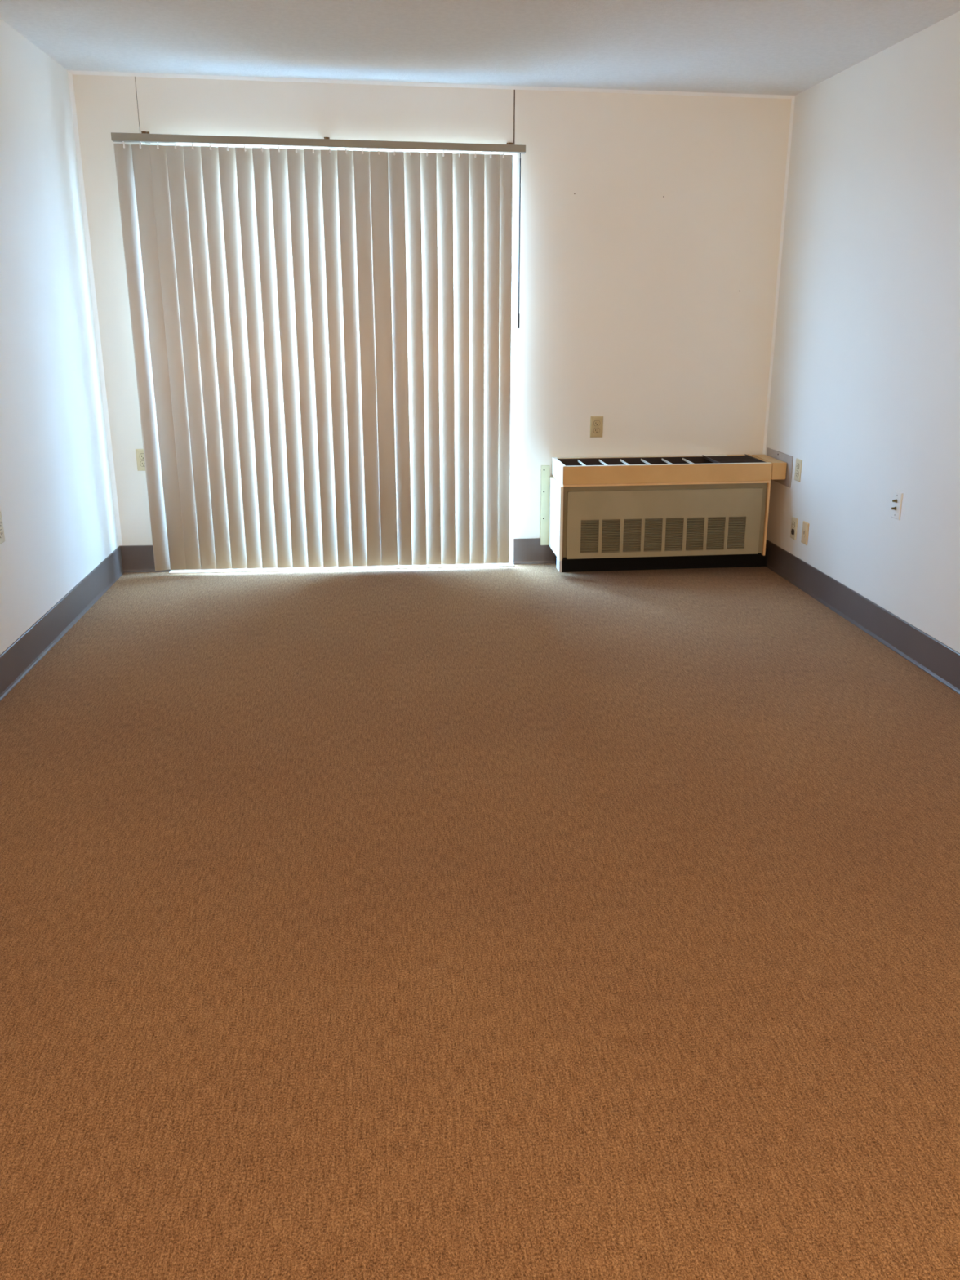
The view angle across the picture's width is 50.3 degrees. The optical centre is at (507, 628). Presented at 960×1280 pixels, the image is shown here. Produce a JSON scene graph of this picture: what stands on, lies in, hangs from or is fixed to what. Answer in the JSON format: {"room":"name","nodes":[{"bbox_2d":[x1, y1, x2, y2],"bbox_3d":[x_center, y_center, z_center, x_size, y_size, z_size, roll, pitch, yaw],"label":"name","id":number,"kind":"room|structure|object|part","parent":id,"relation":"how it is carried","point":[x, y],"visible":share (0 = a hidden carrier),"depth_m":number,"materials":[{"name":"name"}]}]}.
{"room":"empty living room","nodes":[
{"label":"empty living room","id":0,"kind":"room"},
{"bbox_2d":[0,18,118,654],"bbox_3d":[-1.660,-0.220,1.384,0.120,2.560,8.340,-2,17,-7],"label":"wall","id":1,"kind":"structure","parent":0,"point":[57,509],"depth_m":4.36,"materials":[{"name":"paint"}]},
{"bbox_2d":[0,511,4,544],"bbox_3d":[-1.884,-0.371,3.789,0.009,0.114,0.071,-2,17,-7],"label":"outlet","id":2,"kind":"object","parent":1,"relation":"attached to","point":[2,531],"visible":1,"depth_m":3.80,"materials":[{"name":"beige plastic"}]},
{"bbox_2d":[0,529,3,537],"bbox_3d":[-1.882,-0.352,3.795,0.004,0.028,0.034,-2,17,-7],"label":"receptacle","id":3,"kind":"object","parent":2,"relation":"attached to","point":[1,531],"depth_m":3.79,"materials":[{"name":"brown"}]},
{"bbox_2d":[0,546,124,701],"bbox_3d":[-1.594,0.836,1.648,0.014,0.147,8.200,-2,17,-7],"label":"baseboard","id":4,"kind":"structure","parent":1,"relation":"attached to","point":[25,652],"depth_m":4.38,"materials":[{"name":"plastic"}]},
{"bbox_2d":[72,74,791,563],"bbox_3d":[-0.321,-1.484,5.487,3.575,2.560,0.140,-2,17,-7],"label":"wall","id":5,"kind":"structure","parent":0,"point":[634,315],"depth_m":5.34,"materials":[{"name":"paint"}]},
{"bbox_2d":[67,70,122,546],"bbox_3d":[-2.077,-1.540,5.163,0.016,2.290,0.016,-2,17,-7],"label":"trim","id":6,"kind":"structure","parent":5,"relation":"attached to","point":[69,74],"depth_m":5.13,"materials":[{"name":"white paint"}]},
{"bbox_2d":[135,448,145,471],"bbox_3d":[-1.922,-0.888,5.390,0.071,0.114,0.009,-2,17,-7],"label":"outlet","id":7,"kind":"object","parent":5,"relation":"attached to","point":[140,452],"visible":0.7,"depth_m":5.39,"materials":[{"name":"beige plastic"}]},
{"bbox_2d":[139,453,144,458],"bbox_3d":[-1.922,-0.906,5.382,0.034,0.028,0.004,-2,17,-7],"label":"receptacle","id":8,"kind":"object","parent":7,"relation":"attached to","point":[141,455],"depth_m":5.38,"materials":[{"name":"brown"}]},
{"bbox_2d":[140,461,145,466],"bbox_3d":[-1.922,-0.869,5.394,0.034,0.028,0.004,-2,17,-7],"label":"receptacle","id":9,"kind":"object","parent":7,"relation":"attached to","point":[142,463],"depth_m":5.39,"materials":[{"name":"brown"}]},
{"bbox_2d":[111,131,525,570],"bbox_3d":[-0.910,-1.381,5.321,1.988,2.163,0.092,-2,17,-7],"label":"vertical blind","id":10,"kind":"object","parent":5,"relation":"attached to","point":[322,339],"visible":1,"depth_m":5.26,"materials":[{"name":"plastic"}]},
{"bbox_2d":[142,142,515,569],"bbox_3d":[-0.883,-1.387,5.446,1.840,2.150,0.139,-2,17,-7],"label":"door","id":11,"kind":"structure","parent":5,"relation":"in","point":[513,199],"depth_m":5.39,"materials":[{"name":"white metal"}]},
{"bbox_3d":[-0.451,-1.413,5.540,0.941,2.119,0.030,-2,17,-7],"label":"panel","id":12,"kind":"part","parent":11,"relation":"part of","materials":[{"name":"white metal"}]},
{"bbox_2d":[120,537,555,573],"bbox_3d":[-0.320,-0.424,5.736,3.561,0.147,0.014,-2,17,-7],"label":"baseboard","id":13,"kind":"structure","parent":5,"relation":"attached to","point":[135,558],"depth_m":5.76,"materials":[{"name":"plastic"}]},
{"bbox_2d":[68,70,795,98],"bbox_3d":[-0.302,-2.677,5.036,3.575,0.014,0.014,-2,17,-7],"label":"trim","id":14,"kind":"structure","parent":5,"relation":"attached to","point":[79,73],"depth_m":5.02,"materials":[{"name":"white paint"}]},
{"bbox_2d":[513,89,515,144],"bbox_3d":[0.031,-2.562,5.140,0.006,0.288,0.023,-2,17,-7],"label":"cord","id":15,"kind":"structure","parent":5,"relation":"attached to","point":[514,90],"depth_m":5.12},
{"bbox_2d":[590,416,603,437],"bbox_3d":[0.490,-1.110,5.628,0.071,0.114,0.009,-2,17,-7],"label":"outlet","id":16,"kind":"object","parent":5,"relation":"attached to","point":[596,422],"visible":1,"depth_m":5.63,"materials":[{"name":"beige plastic"}]},
{"bbox_2d":[593,427,599,433],"bbox_3d":[0.491,-1.091,5.632,0.034,0.028,0.005,-2,17,-7],"label":"receptacle","id":17,"kind":"object","parent":16,"relation":"attached to","point":[596,430],"depth_m":5.63,"materials":[{"name":"brown plastic"}]},
{"bbox_2d":[593,420,599,426],"bbox_3d":[0.491,-1.128,5.620,0.034,0.028,0.004,-2,17,-7],"label":"receptacle","id":18,"kind":"object","parent":16,"relation":"attached to","point":[596,423],"depth_m":5.62,"materials":[{"name":"brown plastic"}]},
{"bbox_2d":[540,453,786,572],"bbox_3d":[0.838,-0.627,5.637,1.270,0.605,0.362,-2,17,-7],"label":"wall heater","id":19,"kind":"object","parent":5,"relation":"attached to","point":[623,513],"visible":1,"depth_m":5.47,"materials":[{"name":"beige metal"}]},
{"bbox_3d":[0.263,-0.602,5.570,0.016,0.398,0.356,-2,17,-7],"label":"panel","id":20,"kind":"part","parent":19,"relation":"part of","materials":[{"name":"white metal"}]},
{"bbox_3d":[0.278,-0.344,5.517,0.015,0.061,0.098,-2,17,-7],"label":"leg","id":21,"kind":"part","parent":19,"relation":"part of","materials":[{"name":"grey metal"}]},
{"bbox_2d":[579,519,599,553],"bbox_3d":[0.436,-0.490,5.448,0.106,0.185,0.011,-2,17,-7],"label":"vent grille","id":22,"kind":"object","parent":19,"relation":"attached to","point":[589,529],"depth_m":5.45,"materials":[{"name":"metal"}]},
{"bbox_2d":[600,519,621,553],"bbox_3d":[0.551,-0.494,5.461,0.106,0.185,0.011,-2,17,-7],"label":"vent grille","id":23,"kind":"object","parent":19,"relation":"attached to","point":[611,529],"depth_m":5.46,"materials":[{"name":"metal"}]},
{"bbox_2d":[622,518,642,552],"bbox_3d":[0.666,-0.498,5.474,0.106,0.185,0.011,-2,17,-7],"label":"vent grille","id":24,"kind":"object","parent":19,"relation":"attached to","point":[632,528],"depth_m":5.48,"materials":[{"name":"metal"}]},
{"bbox_2d":[643,517,663,551],"bbox_3d":[0.781,-0.502,5.488,0.106,0.185,0.011,-2,17,-7],"label":"vent grille","id":25,"kind":"object","parent":19,"relation":"attached to","point":[653,527],"depth_m":5.49,"materials":[{"name":"metal"}]},
{"bbox_3d":[0.843,-0.563,5.478,1.059,0.356,0.009,-2,17,-7],"label":"panel","id":26,"kind":"part","parent":19,"relation":"part of","materials":[{"name":"metal"}]},
{"bbox_3d":[0.846,-0.580,5.482,1.106,0.386,0.006,-2,17,-7],"label":"frame","id":27,"kind":"part","parent":19,"relation":"part of","materials":[{"name":"metal"}]},
{"bbox_3d":[0.827,-0.868,5.560,1.129,0.094,0.358,-2,17,-7],"label":"casing","id":28,"kind":"part","parent":19,"relation":"part of","materials":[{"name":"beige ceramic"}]},
{"bbox_2d":[663,517,684,551],"bbox_3d":[0.895,-0.506,5.501,0.106,0.185,0.011,-2,17,-7],"label":"vent grille","id":29,"kind":"object","parent":19,"relation":"attached to","point":[673,527],"depth_m":5.50,"materials":[{"name":"metal"}]},
{"bbox_2d":[684,516,705,551],"bbox_3d":[1.010,-0.510,5.514,0.106,0.185,0.011,-2,17,-7],"label":"vent grille","id":30,"kind":"object","parent":19,"relation":"attached to","point":[695,526],"depth_m":5.52,"materials":[{"name":"metal"}]},
{"bbox_2d":[705,516,726,550],"bbox_3d":[1.125,-0.514,5.528,0.106,0.185,0.011,-2,17,-7],"label":"vent grille","id":31,"kind":"object","parent":19,"relation":"attached to","point":[715,526],"depth_m":5.53,"materials":[{"name":"metal"}]},
{"bbox_2d":[702,454,766,463],"bbox_3d":[1.235,-0.923,5.595,0.257,0.014,0.322,-2,17,-7],"label":"grille","id":32,"kind":"object","parent":19,"relation":"attached to","point":[716,459],"depth_m":5.60,"materials":[{"name":"brown metal"}]},
{"bbox_2d":[725,515,746,550],"bbox_3d":[1.240,-0.518,5.541,0.106,0.185,0.011,-2,17,-7],"label":"vent grille","id":33,"kind":"object","parent":19,"relation":"attached to","point":[735,526],"depth_m":5.54,"materials":[{"name":"metal"}]},
{"bbox_3d":[1.382,-0.641,5.700,0.012,0.398,0.358,-2,17,-7],"label":"panel","id":34,"kind":"part","parent":19,"relation":"part of","materials":[{"name":"beige metal"}]},
{"bbox_2d":[762,96,795,454],"bbox_3d":[1.458,-1.641,5.584,0.012,2.290,0.012,-2,17,-7],"label":"trim","id":35,"kind":"structure","parent":5,"relation":"attached to","point":[793,98],"depth_m":5.50,"materials":[{"name":"white paint"}]},
{"bbox_2d":[0,564,959,1279],"bbox_3d":[0.179,0.928,1.850,3.775,0.120,8.300,-2,17,-7],"label":"floor","id":36,"kind":"structure","parent":0,"point":[520,922],"depth_m":2.36,"materials":[{"name":"brown carpet"}]},
{"bbox_2d":[168,563,514,573],"bbox_3d":[-0.902,-0.333,5.667,1.885,0.006,0.058,-2,17,-7],"label":"threshold","id":37,"kind":"object","parent":36,"relation":"on","point":[485,565],"visible":1,"depth_m":5.65,"materials":[{"name":"white metal"}]},
{"bbox_2d":[0,0,959,95],"bbox_3d":[0.191,-1.537,1.156,3.775,0.120,8.440,-2,17,-7],"label":"ceiling","id":38,"kind":"structure","parent":0,"point":[785,47],"depth_m":4.18,"materials":[{"name":"white paint"}]},
{"bbox_2d":[765,11,959,653],"bbox_3d":[2.008,-0.325,1.819,0.120,2.560,8.340,-2,17,-7],"label":"wall","id":39,"kind":"structure","parent":0,"point":[865,387],"depth_m":4.45,"materials":[{"name":"paint"}]},
{"bbox_2d":[766,447,793,487],"bbox_3d":[1.481,-0.882,5.588,0.007,0.165,0.370,-2,17,-7],"label":"wall plate","id":40,"kind":"object","parent":39,"relation":"attached to","point":[775,454],"visible":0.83,"depth_m":5.49,"materials":[{"name":"grey metal"}]},
{"bbox_2d":[790,515,797,540],"bbox_3d":[1.512,-0.530,5.404,0.009,0.114,0.071,-2,17,-7],"label":"outlet","id":41,"kind":"object","parent":39,"relation":"attached to","point":[794,521],"visible":1,"depth_m":5.39,"materials":[{"name":"beige plastic"}]},
{"bbox_2d":[794,457,802,481],"bbox_3d":[1.513,-0.826,5.327,0.009,0.114,0.071,-2,17,-7],"label":"outlet","id":42,"kind":"object","parent":39,"relation":"attached to","point":[798,462],"visible":1,"depth_m":5.31,"materials":[{"name":"beige plastic"}]},
{"bbox_2d":[800,520,808,545],"bbox_3d":[1.530,-0.491,5.262,0.008,0.114,0.071,-2,17,-7],"label":"phone jack","id":43,"kind":"object","parent":39,"relation":"attached to","point":[805,525],"visible":1,"depth_m":5.25,"materials":[{"name":"beige plastic"}]},
{"bbox_2d":[765,539,959,694],"bbox_3d":[1.943,0.736,2.067,0.010,0.147,8.200,-2,17,-7],"label":"baseboard","id":44,"kind":"structure","parent":39,"relation":"attached to","point":[934,657],"depth_m":4.55,"materials":[{"name":"plastic"}]},
{"bbox_2d":[890,490,902,519],"bbox_3d":[1.635,-0.520,4.314,0.022,0.114,0.071,-2,17,-7],"label":"plate","id":45,"kind":"object","parent":39,"relation":"attached to","point":[898,496],"visible":1,"depth_m":4.30,"materials":[{"name":"white plastic"}]}
]}

